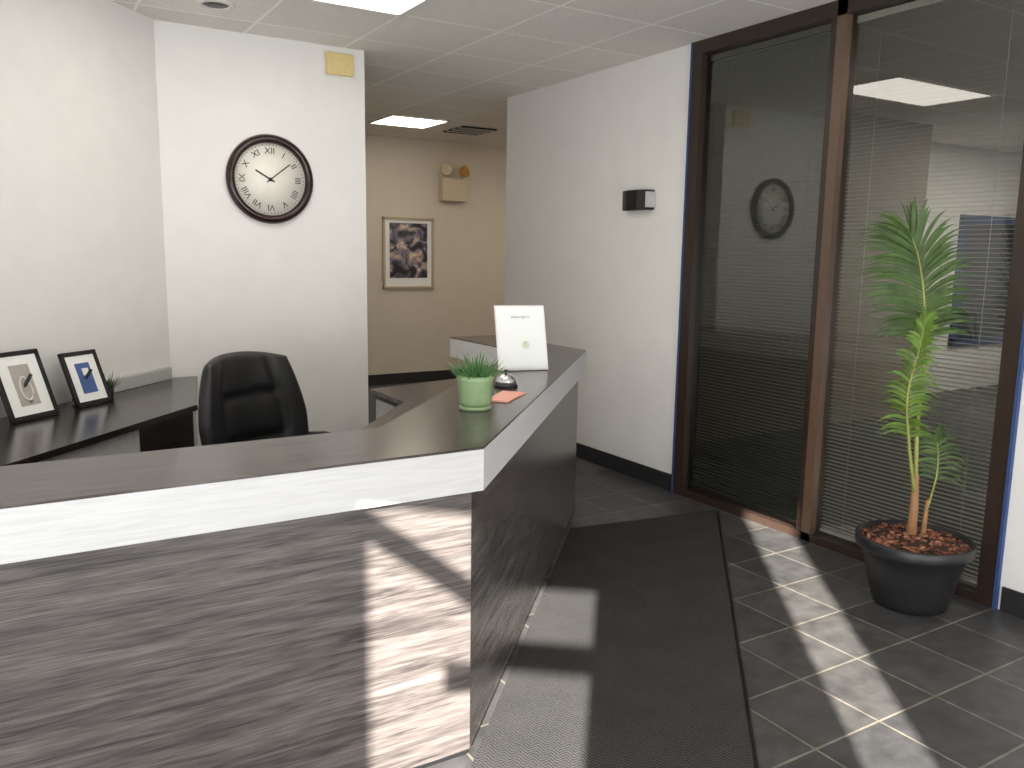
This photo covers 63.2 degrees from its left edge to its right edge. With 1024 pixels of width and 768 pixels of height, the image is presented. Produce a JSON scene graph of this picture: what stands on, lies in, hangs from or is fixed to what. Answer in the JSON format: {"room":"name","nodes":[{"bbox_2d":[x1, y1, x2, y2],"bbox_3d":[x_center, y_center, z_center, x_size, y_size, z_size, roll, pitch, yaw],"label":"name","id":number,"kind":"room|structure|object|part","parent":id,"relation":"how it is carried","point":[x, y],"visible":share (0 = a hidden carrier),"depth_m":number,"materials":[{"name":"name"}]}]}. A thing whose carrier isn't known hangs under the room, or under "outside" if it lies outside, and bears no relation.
{"room":"lobby","nodes":[
{"label":"lobby","id":0,"kind":"room"},
{"bbox_2d":[0,0,169,417],"bbox_3d":[-2.839,-0.239,2.107,0.120,2.940,6.328,3,9,11],"label":"wall","id":1,"kind":"structure","parent":0,"point":[82,247],"depth_m":4.39,"materials":[{"name":"white paint"}]},
{"bbox_2d":[106,367,171,392],"bbox_3d":[-2.198,-0.026,4.917,0.048,0.072,0.628,3,9,11],"label":"cable raceway","id":2,"kind":"object","parent":1,"relation":"attached to","point":[135,380],"visible":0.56,"depth_m":4.91,"materials":[{"name":"white plastic"}]},
{"bbox_2d":[154,20,368,445],"bbox_3d":[-1.654,-0.756,5.537,1.405,2.940,0.140,-5,10,-31],"label":"wall","id":3,"kind":"structure","parent":0,"point":[296,288],"depth_m":5.42,"materials":[{"name":"white paint"}]},
{"bbox_2d":[226,134,312,223],"bbox_3d":[-1.559,-1.324,5.388,0.566,0.566,0.052,-5,10,-31],"label":"round wall clock","id":4,"kind":"object","parent":3,"relation":"attached to","point":[269,178],"visible":1,"depth_m":5.39,"materials":[{"name":"brown wood"}]},
{"bbox_2d":[323,50,353,79],"bbox_3d":[-1.143,-2.118,5.525,0.210,0.160,0.035,-5,10,-31],"label":"box","id":5,"kind":"object","parent":3,"relation":"attached to","point":[336,64],"visible":1,"depth_m":5.51,"materials":[{"name":"beige plastic"}]},
{"bbox_2d":[365,135,506,374],"bbox_3d":[1.915,-1.731,12.134,11.950,2.940,0.120,-5,10,-31],"label":"wall","id":6,"kind":"structure","parent":0,"point":[409,330],"depth_m":10.34,"materials":[{"name":"beige paint"}]},
{"bbox_2d":[382,216,433,288],"bbox_3d":[-1.253,-1.587,10.105,0.675,0.855,0.035,-5,10,-31],"label":"framed artwork","id":7,"kind":"object","parent":6,"relation":"attached to","point":[407,242],"visible":1,"depth_m":10.10,"materials":[{"name":"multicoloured paper"}]},
{"bbox_3d":[-1.528,-1.565,9.938,0.030,0.855,0.035,-5,10,-31],"label":"rail","id":8,"kind":"part","parent":7,"relation":"part of","materials":[{"name":"beige wood"}]},
{"bbox_3d":[-1.247,-1.994,10.041,0.675,0.030,0.035,-5,10,-31],"label":"rail","id":9,"kind":"part","parent":7,"relation":"part of","materials":[{"name":"beige wood"}]},
{"bbox_2d":[389,223,426,277],"bbox_3d":[-1.253,-1.616,10.101,0.495,0.655,0.006,-5,10,-31],"label":"print","id":10,"kind":"object","parent":7,"relation":"attached to","point":[407,241],"depth_m":10.09},
{"bbox_3d":[-1.259,-1.179,10.169,0.675,0.030,0.035,-5,10,-31],"label":"rail","id":11,"kind":"part","parent":7,"relation":"part of","materials":[{"name":"beige wood"}]},
{"bbox_3d":[-0.978,-1.608,10.272,0.030,0.855,0.035,-5,10,-31],"label":"rail","id":12,"kind":"part","parent":7,"relation":"part of","materials":[{"name":"beige wood"}]},
{"bbox_2d":[368,369,462,385],"bbox_3d":[-0.780,-0.119,10.652,5.300,0.130,0.015,-5,10,-31],"label":"baseboard","id":13,"kind":"structure","parent":6,"relation":"attached to","point":[424,376],"depth_m":10.35,"materials":[{"name":"black rubber"}]},
{"bbox_2d":[439,164,469,201],"bbox_3d":[-0.702,-2.466,10.227,0.399,0.441,0.160,-5,10,-31],"label":"emergency light","id":14,"kind":"object","parent":6,"relation":"attached to","point":[450,190],"visible":1,"depth_m":10.20,"materials":[{"name":"beige plastic"}]},
{"bbox_2d":[110,0,1023,153],"bbox_3d":[3.310,-2.046,4.419,18.504,0.100,14.839,-5,10,-31],"label":"ceiling","id":15,"kind":"structure","parent":0,"point":[460,62],"depth_m":5.36,"materials":[{"name":"tile"}]},
{"bbox_2d":[196,0,234,10],"bbox_3d":[-1.631,-2.088,4.584,0.200,0.015,0.200,-5,10,-31],"label":"recessed light","id":16,"kind":"object","parent":15,"relation":"in","point":[220,5],"visible":1,"depth_m":4.57,"materials":[{"name":"white plastic"}]},
{"bbox_2d":[308,0,398,15],"bbox_3d":[-1.179,-2.054,4.403,1.300,0.012,0.025,-5,10,-31],"label":"frame","id":17,"kind":"object","parent":15,"relation":"attached to","point":[319,1],"visible":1,"depth_m":4.59,"materials":[{"name":"white plastic"}]},
{"bbox_2d":[323,0,421,13],"bbox_3d":[-1.016,-2.012,4.140,1.250,0.003,0.600,-5,10,-31],"label":"ceiling light","id":18,"kind":"object","parent":15,"relation":"in","point":[393,6],"visible":1,"depth_m":4.53,"materials":[{"name":"white plastic"}]},
{"bbox_2d":[368,114,393,123],"bbox_3d":[-1.335,-2.688,8.451,0.025,0.012,0.630,-5,10,-31],"label":"frame","id":19,"kind":"object","parent":15,"relation":"attached to","point":[388,116],"visible":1,"depth_m":8.41,"materials":[{"name":"white plastic"}]},
{"bbox_2d":[368,122,422,128],"bbox_3d":[-1.226,-2.751,8.867,0.650,0.012,0.025,-5,10,-31],"label":"frame","id":20,"kind":"object","parent":15,"relation":"attached to","point":[368,122],"visible":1,"depth_m":8.84,"materials":[{"name":"white plastic"}]},
{"bbox_2d":[373,116,444,127],"bbox_3d":[-1.068,-2.710,8.612,0.600,0.003,0.580,-5,10,-31],"label":"ceiling light","id":21,"kind":"object","parent":15,"relation":"in","point":[394,120],"visible":1,"depth_m":8.62,"materials":[{"name":"white plastic"}]},
{"bbox_2d":[399,0,429,16],"bbox_3d":[-0.472,-2.054,4.470,0.025,0.012,0.650,-5,10,-31],"label":"frame","id":22,"kind":"object","parent":15,"relation":"attached to","point":[422,2],"visible":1,"depth_m":4.57,"materials":[{"name":"white plastic"}]},
{"bbox_2d":[391,114,449,121],"bbox_3d":[-0.910,-2.667,8.357,0.650,0.012,0.025,-5,10,-31],"label":"frame","id":23,"kind":"object","parent":15,"relation":"attached to","point":[391,114],"visible":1,"depth_m":8.34,"materials":[{"name":"white plastic"}]},
{"bbox_2d":[423,120,450,128],"bbox_3d":[-0.801,-2.730,8.774,0.025,0.012,0.630,-5,10,-31],"label":"frame","id":24,"kind":"object","parent":15,"relation":"attached to","point":[450,120],"visible":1,"depth_m":8.76,"materials":[{"name":"white plastic"}]},
{"bbox_2d":[443,126,496,135],"bbox_3d":[-0.463,-2.774,9.124,0.420,0.016,0.460,-5,10,-31],"label":"ceiling vent","id":25,"kind":"object","parent":15,"relation":"in","point":[467,130],"depth_m":9.07,"materials":[{"name":"grey metal"}]},
{"bbox_2d":[505,44,690,473],"bbox_3d":[0.596,-0.875,6.513,0.130,2.940,2.310,-5,10,-31],"label":"wall","id":26,"kind":"structure","parent":0,"point":[605,277],"depth_m":6.17,"materials":[{"name":"white paint"}]},
{"bbox_2d":[576,442,671,490],"bbox_3d":[0.508,0.524,6.704,0.012,0.115,2.285,-5,10,-31],"label":"baseboard","id":27,"kind":"structure","parent":26,"relation":"attached to","point":[633,469],"depth_m":6.16,"materials":[{"name":"black rubber"}]},
{"bbox_2d":[622,189,655,210],"bbox_3d":[0.869,-1.277,5.792,0.095,0.135,0.294,-5,10,-31],"label":"wall sconce","id":28,"kind":"object","parent":26,"relation":"attached to","point":[643,199],"visible":1,"depth_m":5.71,"materials":[{"name":"black plastic"}]},
{"bbox_3d":[0.945,-1.259,5.683,0.080,0.105,0.011,-2,9,-20],"label":"trim plate","id":29,"kind":"part","parent":28,"relation":"part of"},
{"bbox_2d":[671,42,692,491],"bbox_3d":[1.128,-0.710,5.507,0.024,2.940,0.015,-5,10,-31],"label":"trim","id":30,"kind":"structure","parent":26,"relation":"attached to","point":[691,58],"depth_m":5.49,"materials":[{"name":"blue paint"}]},
{"bbox_2d":[673,40,713,494],"bbox_3d":[1.194,-0.706,5.489,0.110,2.940,0.085,-5,10,-31],"label":"door frame","id":31,"kind":"structure","parent":26,"relation":"attached to","point":[702,65],"depth_m":5.45,"materials":[{"name":"brown metal"}]},
{"bbox_2d":[690,23,830,521],"bbox_3d":[1.490,-0.624,5.071,0.030,2.795,0.940,-5,10,-31],"label":"window blind","id":32,"kind":"object","parent":26,"relation":"attached to","point":[761,99],"visible":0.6,"depth_m":5.03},
{"bbox_3d":[1.317,-0.657,5.351,0.002,2.750,0.002,-5,10,-31],"label":"cord","id":33,"kind":"part","parent":32,"relation":"part of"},
{"bbox_3d":[1.469,0.749,5.285,0.026,0.015,0.940,-5,10,-31],"label":"rail","id":34,"kind":"part","parent":32,"relation":"part of","materials":[{"name":"black metal"}]},
{"bbox_3d":[1.660,-0.566,4.796,0.002,2.750,0.002,-5,10,-31],"label":"cord","id":35,"kind":"part","parent":32,"relation":"part of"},
{"bbox_2d":[681,487,976,601],"bbox_3d":[1.720,0.870,4.828,0.110,0.045,2.015,-5,10,-31],"label":"sill","id":36,"kind":"structure","parent":26,"relation":"attached to","point":[964,589],"depth_m":4.94,"materials":[{"name":"brown metal"}]},
{"bbox_2d":[801,0,859,541],"bbox_3d":[1.751,-0.558,4.590,0.110,2.940,0.060,-5,10,-31],"label":"mullion","id":37,"kind":"object","parent":36,"relation":"on","point":[847,33],"visible":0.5,"depth_m":4.55,"materials":[{"name":"brown metal"}]},
{"bbox_2d":[368,381,997,578],"bbox_3d":[3.265,0.959,4.888,18.504,0.096,14.839,-5,10,-31],"label":"floor","id":38,"kind":"structure","parent":0,"point":[582,465],"depth_m":6.55,"materials":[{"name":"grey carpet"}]},
{"bbox_2d":[426,469,1023,767],"bbox_3d":[0.004,1.606,0.102,7.904,0.004,9.999,-5,10,-31],"label":"floor tile","id":39,"kind":"structure","parent":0,"point":[835,677],"depth_m":3.37,"materials":[{"name":"tile"}]},
{"bbox_2d":[0,376,197,465],"bbox_3d":[-2.042,0.543,4.110,0.700,0.800,2.542,3,9,11],"label":"desk","id":40,"kind":"object","parent":39,"relation":"on","point":[161,415],"visible":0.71,"depth_m":3.94,"materials":[{"name":"brown laminate"}]},
{"bbox_2d":[0,348,59,423],"bbox_3d":[-2.311,0.004,3.918,0.168,0.315,0.270,3,9,16],"label":"picture frame","id":41,"kind":"object","parent":40,"relation":"on","point":[26,393],"visible":1,"depth_m":3.91,"materials":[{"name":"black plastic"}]},
{"bbox_3d":[-2.327,0.023,3.795,0.018,0.330,0.022,-17,3,18],"label":"rail","id":42,"kind":"part","parent":41,"relation":"part of","materials":[{"name":"black plastic"}]},
{"bbox_3d":[-2.340,-0.141,3.905,0.018,0.022,0.270,-17,3,18],"label":"rail","id":43,"kind":"part","parent":41,"relation":"part of","materials":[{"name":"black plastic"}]},
{"bbox_2d":[7,364,40,406],"bbox_3d":[-2.289,0.004,3.911,0.003,0.198,0.108,-17,3,18],"label":"print","id":44,"kind":"object","parent":41,"relation":"attached to","point":[16,371],"depth_m":3.91},
{"bbox_3d":[-2.244,0.151,3.920,0.018,0.022,0.270,-17,3,18],"label":"rail","id":45,"kind":"part","parent":41,"relation":"part of","materials":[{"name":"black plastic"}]},
{"bbox_3d":[-2.257,-0.012,4.030,0.018,0.330,0.022,-17,3,18],"label":"rail","id":46,"kind":"part","parent":41,"relation":"part of","materials":[{"name":"black plastic"}]},
{"bbox_2d":[57,349,112,407],"bbox_3d":[-2.215,-0.032,4.297,0.152,0.273,0.235,3,9,16],"label":"picture frame","id":47,"kind":"object","parent":40,"relation":"on","point":[82,370],"visible":1,"depth_m":4.28,"materials":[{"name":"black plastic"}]},
{"bbox_3d":[-2.227,-0.015,4.191,0.018,0.285,0.022,-17,3,18],"label":"rail","id":48,"kind":"part","parent":47,"relation":"part of","materials":[{"name":"black plastic"}]},
{"bbox_3d":[-2.237,-0.155,4.285,0.018,0.022,0.235,-17,3,18],"label":"rail","id":49,"kind":"part","parent":47,"relation":"part of","materials":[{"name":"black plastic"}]},
{"bbox_2d":[74,362,97,393],"bbox_3d":[-2.193,-0.032,4.290,0.003,0.160,0.094,-17,3,18],"label":"print","id":50,"kind":"object","parent":47,"relation":"attached to","point":[87,384],"depth_m":4.28},
{"bbox_3d":[-2.155,0.094,4.298,0.018,0.022,0.235,-17,3,18],"label":"rail","id":51,"kind":"part","parent":47,"relation":"part of","materials":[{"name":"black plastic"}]},
{"bbox_3d":[-2.166,-0.046,4.392,0.018,0.285,0.022,-17,3,18],"label":"rail","id":52,"kind":"part","parent":47,"relation":"part of","materials":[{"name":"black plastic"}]},
{"bbox_3d":[-2.096,0.630,3.675,0.520,0.760,0.750,3,9,11],"label":"drawer","id":53,"kind":"part","parent":40,"relation":"part of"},
{"bbox_2d":[104,372,119,397],"bbox_3d":[-2.190,0.002,4.505,0.145,0.142,0.155,1,9,0],"label":"potted plant","id":54,"kind":"object","parent":40,"relation":"on","point":[111,386],"visible":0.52,"depth_m":4.50,"materials":[{"name":"green plant"}]},
{"bbox_3d":[-2.184,0.047,4.511,0.060,0.050,0.060,-5,10,-31],"label":"pot","id":55,"kind":"part","parent":54,"relation":"part of","materials":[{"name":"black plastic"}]},
{"bbox_2d":[198,351,330,445],"bbox_3d":[-1.021,0.435,4.022,0.882,1.134,0.700,6,10,30],"label":"office chair","id":56,"kind":"object","parent":39,"relation":"on","point":[244,395],"visible":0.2,"depth_m":4.11,"materials":[{"name":"black leather"}]},
{"bbox_3d":[-0.975,0.359,4.293,0.423,0.223,0.103,6,10,30],"label":"armrest","id":57,"kind":"part","parent":56,"relation":"part of","materials":[{"name":"black plastic"}]},
{"bbox_2d":[0,335,585,767],"bbox_3d":[-0.798,0.564,3.363,2.012,1.026,5.421,6,10,30],"label":"reception desk","id":58,"kind":"object","parent":39,"relation":"on","point":[364,597],"visible":0.88,"depth_m":2.31,"materials":[{"name":"grey laminate"}]},
{"bbox_3d":[-1.295,0.835,1.950,2.694,0.870,0.058,-5,10,-31],"label":"panel","id":59,"kind":"part","parent":58,"relation":"part of","materials":[{"name":"laminate"}]},
{"bbox_3d":[-0.725,0.273,5.000,0.015,0.300,0.440,-5,10,-31],"label":"drawer","id":60,"kind":"part","parent":58,"relation":"part of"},
{"bbox_2d":[360,378,457,429],"bbox_3d":[-0.876,0.332,3.321,1.876,0.025,5.225,6,10,30],"label":"countertop","id":61,"kind":"structure","parent":58,"relation":"on","point":[410,396],"depth_m":4.99,"materials":[{"name":"laminate"}]},
{"bbox_2d":[448,352,508,411],"bbox_3d":[-0.132,-0.017,3.091,0.233,0.224,0.239,-5,10,-31],"label":"potted succulent","id":62,"kind":"object","parent":58,"relation":"on","point":[475,384],"visible":1,"depth_m":3.05,"materials":[{"name":"green ceramic"}]},
{"bbox_2d":[457,373,493,407],"bbox_3d":[-0.137,0.024,3.102,0.137,0.116,0.137,-5,10,-31],"label":"pot","id":63,"kind":"object","parent":62,"relation":"attached to","point":[474,391],"depth_m":3.05,"materials":[{"name":"green ceramic"}]},
{"bbox_2d":[494,369,517,388],"bbox_3d":[-0.026,-0.026,3.637,0.104,0.076,0.104,-5,10,-31],"label":"bell","id":64,"kind":"object","parent":58,"relation":"on","point":[506,381],"visible":0.97,"depth_m":3.60,"materials":[{"name":"silver metal"}]},
{"bbox_2d":[492,391,525,402],"bbox_3d":[-0.026,0.050,3.377,0.103,0.006,0.240,4,9,18],"label":"sticky note pad","id":65,"kind":"object","parent":58,"relation":"on","point":[503,396],"visible":0.86,"depth_m":3.36,"materials":[{"name":"pink paper"}]},
{"bbox_2d":[494,305,547,370],"bbox_3d":[0.044,-0.235,4.189,0.260,0.319,0.140,-2,9,-15],"label":"sign holder","id":66,"kind":"object","parent":58,"relation":"on","point":[520,329],"visible":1,"depth_m":4.17,"materials":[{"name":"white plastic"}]},
{"bbox_3d":[0.107,0.551,3.909,0.058,0.870,2.645,3,9,11],"label":"panel","id":67,"kind":"part","parent":58,"relation":"part of","materials":[{"name":"laminate"}]},
{"bbox_2d":[470,510,758,767],"bbox_3d":[0.426,1.129,3.156,0.901,0.008,4.601,3,9,11],"label":"entrance mat","id":68,"kind":"object","parent":39,"relation":"on","point":[629,654],"visible":1,"depth_m":3.29,"materials":[{"name":"black carpet"}]},
{"bbox_2d":[851,196,983,615],"bbox_3d":[1.853,0.100,3.817,0.599,1.882,0.512,7,11,34],"label":"potted palm","id":69,"kind":"object","parent":39,"relation":"on","point":[915,568],"visible":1,"depth_m":3.74,"materials":[{"name":"plant"}]},
{"bbox_2d":[855,519,976,615],"bbox_3d":[1.877,0.872,3.913,0.512,0.328,0.512,1,9,0],"label":"pot","id":70,"kind":"object","parent":69,"relation":"attached to","point":[919,573],"depth_m":3.77,"materials":[{"name":"black plastic"}]},
{"bbox_2d":[696,113,932,441],"bbox_3d":[2.424,-1.012,7.568,4.100,2.940,0.100,-5,10,-31],"label":"wall","id":71,"kind":"structure","parent":0,"point":[851,252],"depth_m":8.05,"materials":[{"name":"white paint"}]},
{"bbox_2d":[796,16,837,530],"bbox_3d":[1.727,-0.565,4.634,0.105,2.940,0.040,-5,10,-31],"label":"mullion dark","id":72,"kind":"object","parent":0,"point":[834,20],"depth_m":4.60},
{"bbox_2d":[910,142,1021,394],"bbox_3d":[4.577,-1.309,9.683,10.000,2.940,0.100,-5,10,-31],"label":"wall","id":73,"kind":"structure","parent":0,"point":[1012,200],"depth_m":10.14,"materials":[{"name":"white paint"}]},
{"bbox_2d":[948,214,967,345],"bbox_3d":[5.422,-1.245,10.134,0.100,1.600,0.040,-5,10,-31],"label":"frame","id":74,"kind":"object","parent":73,"relation":"attached to","point":[962,238],"visible":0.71,"depth_m":10.07,"materials":[{"name":"blue paint"}]},
{"bbox_2d":[948,335,1002,346],"bbox_3d":[5.923,-0.545,10.559,1.300,0.100,0.040,-5,10,-31],"label":"frame","id":75,"kind":"object","parent":73,"relation":"attached to","point":[975,338],"visible":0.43,"depth_m":10.48,"materials":[{"name":"blue paint"}]},
{"bbox_2d":[956,223,1014,337],"bbox_3d":[5.929,-1.287,10.452,1.140,1.440,0.010,-5,10,-31],"label":"pane","id":76,"kind":"object","parent":73,"relation":"attached to","point":[1008,231],"visible":0.71,"depth_m":10.46,"materials":[{"name":"clear glass"}]},
{"bbox_2d":[960,214,1015,225],"bbox_3d":[5.945,-2.027,10.328,1.300,0.100,0.040,-5,10,-31],"label":"frame","id":77,"kind":"object","parent":73,"relation":"attached to","point":[984,219],"visible":0.57,"depth_m":10.25,"materials":[{"name":"blue paint"}]},
{"bbox_2d":[998,374,1023,608],"bbox_3d":[4.122,0.066,0.817,0.130,2.940,6.860,-5,10,-31],"label":"wall","id":78,"kind":"structure","parent":0,"point":[1012,575],"depth_m":3.78,"materials":[{"name":"white paint"}]},
{"bbox_2d":[702,0,915,54],"bbox_3d":[1.763,-1.973,4.385,0.110,0.080,2.015,-5,10,-31],"label":"header","id":79,"kind":"object","parent":78,"relation":"attached to","point":[821,15],"visible":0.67,"depth_m":4.65,"materials":[{"name":"brown metal"}]},
{"bbox_2d":[820,0,1023,583],"bbox_3d":[2.042,-0.476,4.178,0.030,2.795,0.940,-5,10,-31],"label":"window blind","id":80,"kind":"object","parent":78,"relation":"attached to","point":[918,4],"visible":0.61,"depth_m":4.17,"materials":[{"name":"grey metal"}]},
{"bbox_3d":[1.870,-0.510,4.458,0.002,2.750,0.002,-5,10,-31],"label":"cord","id":81,"kind":"part","parent":80,"relation":"part of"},
{"bbox_3d":[2.022,0.897,4.392,0.026,0.015,0.940,-5,10,-31],"label":"rail","id":82,"kind":"part","parent":80,"relation":"part of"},
{"bbox_3d":[2.213,-0.418,3.904,0.002,2.750,0.002,-5,10,-31],"label":"cord","id":83,"kind":"part","parent":80,"relation":"part of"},
{"bbox_2d":[975,145,1023,607],"bbox_3d":[2.288,-0.414,3.723,0.110,2.940,0.080,-5,10,-31],"label":"door frame","id":84,"kind":"structure","parent":78,"relation":"attached to","point":[1014,315],"depth_m":3.78,"materials":[{"name":"brown metal"}]},
{"bbox_2d":[992,316,1023,609],"bbox_3d":[2.272,-0.405,3.659,0.024,2.940,0.015,-5,10,-31],"label":"trim","id":85,"kind":"structure","parent":78,"relation":"attached to","point":[1020,372],"depth_m":3.78,"materials":[{"name":"blue paint"}]},
{"bbox_2d":[1000,586,1023,618],"bbox_3d":[4.022,1.462,1.027,0.012,0.115,6.730,-5,10,-31],"label":"baseboard","id":86,"kind":"structure","parent":78,"relation":"attached to","point":[1012,601],"depth_m":3.81,"materials":[{"name":"black rubber"}]}
]}

